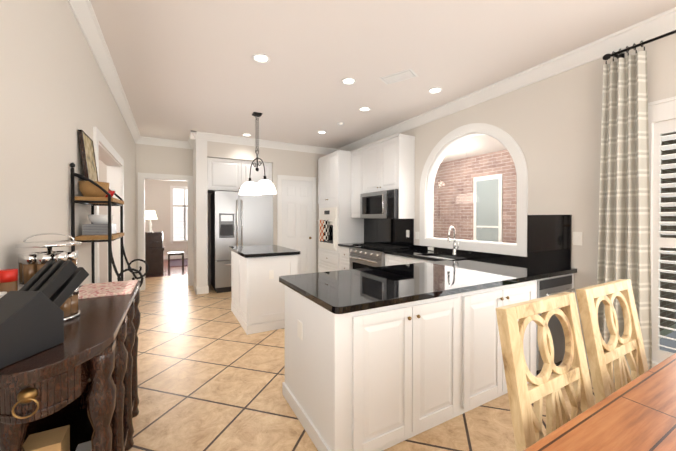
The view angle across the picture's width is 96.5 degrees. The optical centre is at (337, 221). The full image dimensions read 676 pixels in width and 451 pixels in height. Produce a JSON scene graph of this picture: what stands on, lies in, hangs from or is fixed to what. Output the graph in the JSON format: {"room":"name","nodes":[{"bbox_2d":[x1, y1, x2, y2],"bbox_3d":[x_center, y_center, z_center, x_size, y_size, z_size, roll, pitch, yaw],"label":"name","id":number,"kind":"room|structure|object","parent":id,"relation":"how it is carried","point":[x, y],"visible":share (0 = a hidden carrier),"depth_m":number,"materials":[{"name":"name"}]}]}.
{"room":"kitchen and dining room","nodes":[
{"label":"kitchen and dining room","id":0,"kind":"room"},
{"bbox_2d":[0,0,135,290],"bbox_3d":[-1.566,-0.108,1.403,0.150,3.050,10.650,0,1,-29],"label":"wall","id":1,"kind":"structure","parent":0,"point":[55,94],"depth_m":1.74,"materials":[{"name":"white paint"}]},
{"bbox_2d":[67,0,142,143],"bbox_3d":[-1.459,-1.566,1.449,0.095,0.135,10.350,0,1,-29],"label":"crown molding","id":2,"kind":"structure","parent":1,"relation":"attached to","point":[83,11],"depth_m":2.86,"materials":[{"name":"white wood"}]},
{"bbox_2d":[93,126,124,282],"bbox_3d":[-2.713,0.266,3.498,0.182,2.265,1.810,0,1,-29],"label":"door frame","id":3,"kind":"structure","parent":1,"relation":"attached to","point":[108,156],"depth_m":4.16,"materials":[{"name":"white wood"}]},
{"bbox_2d":[99,160,106,282],"bbox_3d":[-5.803,-0.139,4.890,3.900,3.050,0.150,0,1,-29],"label":"wall","id":4,"kind":"structure","parent":0,"point":[103,245],"depth_m":5.59,"materials":[{"name":"white paint"}]},
{"bbox_2d":[136,144,192,279],"bbox_3d":[-3.502,-0.152,6.330,1.220,3.050,0.150,0,1,-29],"label":"wall","id":5,"kind":"structure","parent":0,"point":[162,160],"depth_m":6.16,"materials":[{"name":"white paint"}]},
{"bbox_2d":[138,172,193,290],"bbox_3d":[-3.570,0.201,6.296,0.995,2.345,0.194,0,1,-29],"label":"door frame","id":6,"kind":"structure","parent":5,"relation":"attached to","point":[141,176],"depth_m":6.11,"materials":[{"name":"white wood"}]},
{"bbox_2d":[143,136,192,148],"bbox_3d":[-3.475,-1.608,6.192,0.905,0.135,0.095,0,1,-29],"label":"crown molding","id":7,"kind":"structure","parent":5,"relation":"attached to","point":[146,140],"depth_m":6.16,"materials":[{"name":"white wood"}]},
{"bbox_2d":[145,258,187,277],"bbox_3d":[-4.458,1.440,5.675,7.000,0.119,10.200,0,1,-29],"label":"floor","id":8,"kind":"structure","parent":0,"point":[175,271],"depth_m":8.17,"materials":[{"name":"beige wood"}]},
{"bbox_2d":[145,232,163,275],"bbox_3d":[-4.923,0.820,7.754,0.800,1.079,0.700,0,1,-29],"label":"dresser","id":9,"kind":"object","parent":8,"relation":"on","point":[154,248],"visible":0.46,"depth_m":7.65,"materials":[{"name":"brown wood"}]},
{"bbox_2d":[145,210,156,231],"bbox_3d":[-4.877,-0.002,7.829,0.330,0.560,0.330,0,1,-29],"label":"lamp","id":10,"kind":"object","parent":9,"relation":"on","point":[150,214],"visible":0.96,"depth_m":7.75,"materials":[{"name":"white ceramic"}]},
{"bbox_2d":[168,251,183,271],"bbox_3d":[-4.474,1.105,8.330,0.380,0.499,0.370,0,1,-29],"label":"bench","id":11,"kind":"object","parent":8,"relation":"on","point":[175,253],"visible":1,"depth_m":8.21,"materials":[{"name":"brown wood"}]},
{"bbox_2d":[170,259,187,266],"bbox_3d":[-4.965,1.336,9.905,1.000,0.012,1.700,0,1,-29],"label":"area rug","id":12,"kind":"object","parent":8,"relation":"on","point":[175,262],"visible":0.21,"depth_m":9.77,"materials":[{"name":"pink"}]},
{"bbox_2d":[145,179,187,255],"bbox_3d":[-5.912,-0.191,10.769,4.590,3.050,0.150,0,1,-29],"label":"wall","id":13,"kind":"structure","parent":0,"point":[157,196],"depth_m":10.55,"materials":[{"name":"white paint"}]},
{"bbox_2d":[170,186,187,243],"bbox_3d":[-5.536,-0.242,10.895,0.970,2.050,0.110,0,1,-29],"label":"room window","id":14,"kind":"structure","parent":13,"relation":"in","point":[172,214],"depth_m":10.80,"materials":[{"name":"white"}]},
{"bbox_2d":[193,140,207,286],"bbox_3d":[-2.800,-0.150,6.118,0.195,3.050,0.900,0,1,-29],"label":"wall","id":15,"kind":"structure","parent":0,"point":[200,230],"depth_m":5.73,"materials":[{"name":"white paint"}]},
{"bbox_2d":[187,132,194,147],"bbox_3d":[-2.899,-1.606,5.983,0.095,0.135,0.780,0,1,-29],"label":"crown molding","id":16,"kind":"structure","parent":15,"relation":"attached to","point":[190,143],"depth_m":6.21,"materials":[{"name":"white wood"}]},
{"bbox_2d":[163,254,589,368],"bbox_3d":[-1.661,1.324,4.245,5.093,0.135,15.922,0,1,-35],"label":"baseboard","id":17,"kind":"structure","parent":15,"relation":"attached to","point":[202,290],"depth_m":5.77,"materials":[{"name":"white wood"}]},
{"bbox_2d":[207,141,324,284],"bbox_3d":[-1.207,-0.154,6.569,3.030,3.050,0.150,0,1,-29],"label":"wall","id":18,"kind":"structure","parent":0,"point":[294,163],"depth_m":6.46,"materials":[{"name":"white paint"}]},
{"bbox_2d":[207,157,246,192],"bbox_3d":[-2.370,-0.927,6.262,0.700,0.632,0.650,0,1,-29],"label":"upper cabinet","id":19,"kind":"object","parent":18,"relation":"attached to","point":[228,175],"depth_m":5.98,"materials":[{"name":"white paint"}]},
{"bbox_2d":[247,161,271,182],"bbox_3d":[-1.866,-0.930,6.541,0.700,0.632,0.650,0,1,-29],"label":"upper cabinet","id":20,"kind":"object","parent":18,"relation":"attached to","point":[255,176],"depth_m":6.29,"materials":[{"name":"white paint"}]},
{"bbox_2d":[191,131,338,154],"bbox_3d":[-1.388,-1.609,6.315,3.060,0.135,0.095,0,1,-29],"label":"crown molding","id":21,"kind":"structure","parent":18,"relation":"attached to","point":[195,135],"depth_m":6.18,"materials":[{"name":"white wood"}]},
{"bbox_2d":[277,175,315,272],"bbox_3d":[-0.896,0.188,6.645,0.905,2.365,0.021,0,1,-29],"label":"door frame","id":22,"kind":"structure","parent":18,"relation":"attached to","point":[280,178],"depth_m":6.65,"materials":[{"name":"white wood"}]},
{"bbox_2d":[282,180,311,273],"bbox_3d":[-0.882,0.233,6.619,0.709,2.259,0.081,0,1,-29],"label":"pantry door","id":23,"kind":"structure","parent":18,"relation":"in","point":[296,215],"depth_m":6.66,"materials":[{"name":"white paint"}]},
{"bbox_2d":[128,275,614,450],"bbox_3d":[-0.676,1.466,2.650,5.900,0.120,11.950,0,1,-29],"label":"floor","id":24,"kind":"structure","parent":0,"point":[211,374],"depth_m":2.47,"materials":[{"name":"beige tile"}]},
{"bbox_2d":[0,281,140,450],"bbox_3d":[-1.297,0.930,1.527,0.402,0.969,1.430,0,1,-29],"label":"console","id":25,"kind":"object","parent":24,"relation":"on","point":[81,380],"visible":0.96,"depth_m":1.19,"materials":[{"name":"brown wood"}]},
{"bbox_2d":[0,269,17,292],"bbox_3d":[-1.307,0.320,1.196,0.054,0.255,0.054,0,1,-29],"label":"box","id":26,"kind":"object","parent":25,"relation":"on","point":[8,280],"visible":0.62,"depth_m":1.18,"materials":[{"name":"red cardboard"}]},
{"bbox_2d":[0,260,88,368],"bbox_3d":[-1.074,0.299,1.069,0.116,0.300,0.339,0,1,4],"label":"knife block","id":27,"kind":"object","parent":25,"relation":"on","point":[31,317],"visible":1,"depth_m":1.04,"materials":[{"name":"black plastic"}]},
{"bbox_2d":[23,425,69,450],"bbox_3d":[-1.212,1.082,1.249,0.130,0.368,0.120,0,1,-29],"label":"box","id":28,"kind":"object","parent":25,"relation":"in","point":[56,439],"depth_m":1.24,"materials":[{"name":"brown cardboard"}]},
{"bbox_2d":[15,233,80,321],"bbox_3d":[-1.316,0.249,1.378,0.218,0.394,0.218,0,1,-29],"label":"spice rack","id":29,"kind":"object","parent":25,"relation":"on","point":[31,265],"visible":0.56,"depth_m":1.33,"materials":[{"name":"silver metal"}]},
{"bbox_2d":[76,441,91,450],"bbox_3d":[-1.126,1.141,1.331,0.060,0.248,0.140,0,1,-29],"label":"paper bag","id":30,"kind":"object","parent":25,"relation":"in","point":[86,446],"depth_m":1.36,"materials":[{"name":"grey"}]},
{"bbox_2d":[78,280,137,298],"bbox_3d":[-1.498,0.434,1.948,0.310,0.012,0.430,0,1,-29],"label":"placemats","id":31,"kind":"object","parent":25,"relation":"on","point":[95,290],"visible":0.79,"depth_m":1.90,"materials":[{"name":"pink fabric"}]},
{"bbox_2d":[70,162,148,286],"bbox_3d":[-1.806,0.497,2.447,0.425,1.819,0.630,0,1,-29],"label":"shelf","id":32,"kind":"object","parent":24,"relation":"on","point":[109,201],"visible":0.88,"depth_m":2.18,"materials":[{"name":"black metal"}]},
{"bbox_2d":[78,130,98,181],"bbox_3d":[-1.999,-0.436,2.434,0.077,0.510,0.360,0,1,-29],"label":"picture","id":33,"kind":"object","parent":32,"relation":"on","point":[88,155],"visible":0.77,"depth_m":2.37,"materials":[{"name":"paper"}]},
{"bbox_2d":[78,181,108,196],"bbox_3d":[-1.796,-0.232,2.223,0.180,0.110,0.177,0,1,-29],"label":"basket","id":34,"kind":"object","parent":32,"relation":"on","point":[88,189],"visible":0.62,"depth_m":2.16,"materials":[{"name":"wicker"}]},
{"bbox_2d":[82,215,116,234],"bbox_3d":[-1.888,0.024,2.397,0.175,0.154,0.260,0,1,-29],"label":"bowls","id":35,"kind":"object","parent":32,"relation":"on","point":[99,226],"visible":0.94,"depth_m":2.32,"materials":[{"name":"grey ceramic"}]},
{"bbox_2d":[105,190,115,196],"bbox_3d":[-1.888,-0.214,2.452,0.132,0.070,0.132,0,1,-29],"label":"flower","id":36,"kind":"object","parent":32,"relation":"on","point":[111,192],"visible":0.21,"depth_m":2.44,"materials":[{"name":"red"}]},
{"bbox_2d":[211,191,272,292],"bbox_3d":[-2.019,0.393,6.316,1.124,1.959,0.877,0,1,-29],"label":"fridge","id":37,"kind":"object","parent":24,"relation":"on","point":[239,220],"visible":0.6,"depth_m":5.90,"materials":[{"name":"grey metal"}]},
{"bbox_2d":[229,245,299,334],"bbox_3d":[-1.102,0.893,4.369,0.730,0.994,1.210,0,1,-29],"label":"kitchen island","id":38,"kind":"object","parent":24,"relation":"on","point":[257,295],"visible":0.88,"depth_m":3.88,"materials":[{"name":"white paint"}]},
{"bbox_2d":[317,150,363,271],"bbox_3d":[0.011,-0.018,6.455,0.704,2.779,0.930,0,1,-29],"label":"tall cabinet","id":39,"kind":"object","parent":24,"relation":"on","point":[334,185],"visible":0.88,"depth_m":6.08,"materials":[{"name":"white paint"}]},
{"bbox_2d":[320,220,322,240],"bbox_3d":[-0.334,0.192,6.375,0.035,0.442,0.190,0,1,-29],"label":"hanging towel","id":40,"kind":"object","parent":39,"relation":"hanging from","point":[321,221],"depth_m":6.36,"materials":[{"name":"red fabric"}]},
{"bbox_2d":[323,220,328,240],"bbox_3d":[-0.234,0.183,6.195,0.034,0.422,0.180,0,1,-29],"label":"hanging towel","id":41,"kind":"object","parent":39,"relation":"hanging from","point":[324,229],"depth_m":6.20,"materials":[{"name":"fabric"}]},
{"bbox_2d":[338,219,376,269],"bbox_3d":[0.384,0.652,5.863,0.628,1.449,0.456,0,1,-29],"label":"base cabinet","id":42,"kind":"object","parent":24,"relation":"on","point":[370,230],"visible":0.4,"depth_m":5.88,"materials":[{"name":"white paint"}]},
{"bbox_2d":[283,283,466,450],"bbox_3d":[0.226,0.958,2.307,1.028,0.898,0.885,0,1,-29],"label":"base cabinet","id":43,"kind":"object","parent":24,"relation":"on","point":[401,345],"depth_m":1.91,"materials":[{"name":"white paint"}]},
{"bbox_2d":[279,255,576,310],"bbox_3d":[0.916,0.484,2.761,2.694,0.040,1.040,0,1,-29],"label":"countertop","id":44,"kind":"structure","parent":43,"relation":"on","point":[351,290],"depth_m":2.43,"materials":[{"name":"black stone"}]},
{"bbox_2d":[348,243,408,268],"bbox_3d":[0.683,0.899,5.205,0.677,0.967,0.972,0,1,-29],"label":"range","id":45,"kind":"object","parent":24,"relation":"on","point":[366,255],"visible":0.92,"depth_m":5.06,"materials":[{"name":"silver metal"}]},
{"bbox_2d":[383,255,398,266],"bbox_3d":[1.112,0.938,4.580,0.598,0.898,0.523,0,1,-29],"label":"base cabinet","id":46,"kind":"object","parent":24,"relation":"on","point":[389,259],"depth_m":4.52,"materials":[{"name":"white paint"}]},
{"bbox_2d":[399,255,446,262],"bbox_3d":[1.415,0.943,4.029,0.598,0.898,0.982,0,1,-29],"label":"base cabinet","id":47,"kind":"object","parent":24,"relation":"on","point":[402,258],"depth_m":4.12,"materials":[{"name":"white paint"}]},
{"bbox_2d":[383,247,478,262],"bbox_3d":[1.295,0.471,4.212,0.629,0.040,1.336,0,1,-29],"label":"countertop","id":48,"kind":"structure","parent":47,"relation":"on","point":[414,253],"depth_m":4.24,"materials":[{"name":"black stone"}]},
{"bbox_2d":[447,226,458,254],"bbox_3d":[1.498,0.255,3.973,0.235,0.397,0.115,0,1,-29],"label":"faucet","id":49,"kind":"object","parent":48,"relation":"on","point":[454,246],"visible":1,"depth_m":4.01,"materials":[{"name":"silver metal"}]},
{"bbox_2d":[463,279,538,412],"bbox_3d":[1.101,0.954,2.790,0.970,0.898,0.885,0,1,-29],"label":"base cabinet","id":50,"kind":"object","parent":24,"relation":"on","point":[484,379],"depth_m":2.32,"materials":[{"name":"white paint"}]},
{"bbox_2d":[496,292,594,450],"bbox_3d":[0.953,0.870,1.018,0.520,1.098,0.566,0,1,-29],"label":"dining chair","id":51,"kind":"object","parent":24,"relation":"on","point":[573,369],"visible":0.88,"depth_m":1.17,"materials":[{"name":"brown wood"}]},
{"bbox_2d":[539,271,576,373],"bbox_3d":[1.811,0.950,3.218,0.688,0.898,0.949,0,1,-29],"label":"dishwasher","id":52,"kind":"object","parent":24,"relation":"on","point":[549,285],"depth_m":2.79,"materials":[{"name":"silver metal"}]},
{"bbox_2d":[523,353,675,450],"bbox_3d":[1.538,1.043,0.704,2.400,0.759,1.270,0,1,-29],"label":"dining table","id":53,"kind":"object","parent":24,"relation":"on","point":[638,413],"visible":1,"depth_m":0.99,"materials":[{"name":"brown wood"}]},
{"bbox_2d":[576,279,648,403],"bbox_3d":[1.487,0.867,1.312,0.520,1.098,0.566,0,1,-29],"label":"dining chair","id":54,"kind":"object","parent":24,"relation":"on","point":[603,357],"visible":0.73,"depth_m":1.47,"materials":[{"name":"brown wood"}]},
{"bbox_2d":[90,0,675,148],"bbox_3d":[-2.596,-1.713,3.619,8.300,0.120,15.550,0,1,-29],"label":"ceiling","id":55,"kind":"structure","parent":0,"point":[184,68],"depth_m":2.96,"materials":[{"name":"white paint"}]},
{"bbox_2d":[238,112,276,195],"bbox_3d":[-1.249,-1.041,4.659,0.728,1.242,0.348,0,1,39],"label":"pendant light","id":56,"kind":"object","parent":55,"relation":"hanging from","point":[264,186],"visible":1,"depth_m":4.63,"materials":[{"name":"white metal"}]},
{"bbox_2d":[252,53,269,62],"bbox_3d":[-0.775,-1.642,3.042,0.180,0.010,0.180,0,1,-29],"label":"recessed light","id":57,"kind":"object","parent":55,"relation":"in","point":[260,58],"visible":1,"depth_m":3.04,"materials":[{"name":"white"}]},
{"bbox_2d":[341,78,355,84],"bbox_3d":[0.126,-1.647,3.550,0.180,0.010,0.180,0,1,-29],"label":"recessed light","id":58,"kind":"object","parent":55,"relation":"in","point":[347,81],"visible":1,"depth_m":3.55,"materials":[{"name":"white"}]},
{"bbox_2d":[359,107,370,111],"bbox_3d":[0.395,-1.655,4.453,0.180,0.010,0.180,0,1,-29],"label":"recessed light","id":59,"kind":"object","parent":55,"relation":"in","point":[363,109],"visible":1,"depth_m":4.46,"materials":[{"name":"white"}]},
{"bbox_2d":[379,68,417,84],"bbox_3d":[0.690,-1.643,3.439,0.380,0.016,0.200,0,1,35],"label":"ceiling vent","id":60,"kind":"object","parent":55,"relation":"in","point":[399,76],"visible":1,"depth_m":3.41,"materials":[{"name":"white metal"}]},
{"bbox_2d":[428,87,441,93],"bbox_3d":[1.224,-1.649,3.805,0.180,0.010,0.180,0,1,-29],"label":"recessed light","id":61,"kind":"object","parent":55,"relation":"in","point":[435,90],"visible":1,"depth_m":3.80,"materials":[{"name":"white"}]},
{"bbox_2d":[399,33,675,362],"bbox_3d":[2.373,-0.123,3.062,0.150,3.050,9.750,0,1,-29],"label":"wall","id":62,"kind":"structure","parent":0,"point":[551,126],"depth_m":3.04,"materials":[{"name":"white paint"}]},
{"bbox_2d":[351,147,363,217],"bbox_3d":[0.504,-0.733,5.917,0.354,1.320,0.456,0,1,-29],"label":"upper cabinet","id":63,"kind":"object","parent":62,"relation":"attached to","point":[357,172],"visible":0.56,"depth_m":5.86,"materials":[{"name":"white paint"}]},
{"bbox_2d":[363,134,414,218],"bbox_3d":[0.860,-0.718,5.272,0.354,1.340,1.010,0,1,-29],"label":"upper cabinet","id":64,"kind":"object","parent":62,"relation":"attached to","point":[389,163],"visible":0.94,"depth_m":4.91,"materials":[{"name":"white paint"}]},
{"bbox_2d":[360,189,397,218],"bbox_3d":[0.806,-0.280,5.263,0.462,0.466,0.974,0,1,-29],"label":"microwave","id":65,"kind":"object","parent":64,"relation":"attached to","point":[379,205],"visible":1,"depth_m":5.08,"materials":[{"name":"grey metal"}]},
{"bbox_2d":[377,219,413,248],"bbox_3d":[0.999,0.417,5.376,0.020,0.930,0.980,0,1,-29],"label":"backsplash","id":66,"kind":"structure","parent":62,"relation":"attached to","point":[391,231],"depth_m":5.32,"materials":[{"name":"black stone"}]},
{"bbox_2d":[419,123,527,256],"bbox_3d":[1.776,-0.455,4.118,0.172,1.685,1.660,0,1,-29],"label":"arch","id":67,"kind":"object","parent":62,"relation":"attached to","point":[448,142],"visible":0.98,"depth_m":3.98,"materials":[{"name":"white paint"}]},
{"bbox_2d":[413,215,570,266],"bbox_3d":[1.776,0.189,3.967,0.020,0.529,2.226,0,1,-29],"label":"backsplash","id":68,"kind":"structure","parent":62,"relation":"attached to","point":[548,236],"depth_m":3.19,"materials":[{"name":"black stone"}]},
{"bbox_2d":[339,7,675,150],"bbox_3d":[2.266,-1.580,2.990,0.095,0.135,9.450,0,1,-29],"label":"crown molding","id":69,"kind":"structure","parent":62,"relation":"attached to","point":[660,24],"depth_m":3.14,"materials":[{"name":"white wood"}]},
{"bbox_2d":[573,232,582,245],"bbox_3d":[2.343,0.168,2.950,0.012,0.130,0.078,0,1,-29],"label":"switch plate","id":70,"kind":"object","parent":62,"relation":"attached to","point":[577,238],"depth_m":2.95,"materials":[{"name":"white plastic"}]},
{"bbox_2d":[602,30,675,59],"bbox_3d":[3.114,-1.426,1.414,0.129,0.086,2.968,0,1,-29],"label":"curtain rod","id":71,"kind":"object","parent":62,"relation":"attached to","point":[614,54],"visible":1,"depth_m":2.53,"materials":[{"name":"black metal"}]},
{"bbox_2d":[597,47,651,382],"bbox_3d":[2.435,-0.013,2.576,0.104,2.816,0.367,0,1,-29],"label":"curtain","id":72,"kind":"object","parent":71,"relation":"hanging from","point":[624,248],"visible":0.71,"depth_m":2.57,"materials":[{"name":"fabric"}]},
{"bbox_2d":[648,96,675,367],"bbox_3d":[3.191,0.153,1.528,0.202,2.245,2.530,0,1,-29],"label":"window shutter","id":73,"kind":"object","parent":62,"relation":"attached to","point":[662,110],"visible":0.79,"depth_m":2.47,"materials":[{"name":"white wood"}]},
{"label":"outside","id":74,"kind":"structure","parent":0,"visible":0},
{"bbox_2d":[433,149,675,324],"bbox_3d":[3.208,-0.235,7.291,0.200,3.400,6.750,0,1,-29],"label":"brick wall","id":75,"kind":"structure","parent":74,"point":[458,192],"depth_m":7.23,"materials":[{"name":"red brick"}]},
{"bbox_2d":[473,174,502,241],"bbox_3d":[3.358,0.109,6.783,0.028,2.260,0.690,0,1,-29],"label":"window","id":76,"kind":"structure","parent":75,"relation":"in","point":[486,215],"depth_m":6.76,"materials":[{"name":"white glass"}]},
{"bbox_2d":[441,135,675,337],"bbox_3d":[2.074,-0.030,6.668,2.790,3.200,6.750,0,1,-29],"label":"porch ceiling","id":77,"kind":"structure","parent":75,"relation":"attached to","point":[486,140],"depth_m":6.14,"materials":[{"name":"white paint"}]},
{"bbox_2d":[660,132,675,330],"bbox_3d":[3.564,-0.204,3.748,2.580,3.400,0.200,0,1,-29],"label":"window","id":78,"kind":"structure","parent":74,"point":[669,276],"depth_m":4.19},
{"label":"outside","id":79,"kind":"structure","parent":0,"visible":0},
{"bbox_2d":[173,189,187,239],"bbox_3d":[-6.173,-0.420,11.251,4.200,4.500,0.050,0,1,-29],"label":"sky","id":80,"kind":"structure","parent":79,"point":[178,196],"depth_m":11.34,"materials":[{"name":"white"}]}
]}

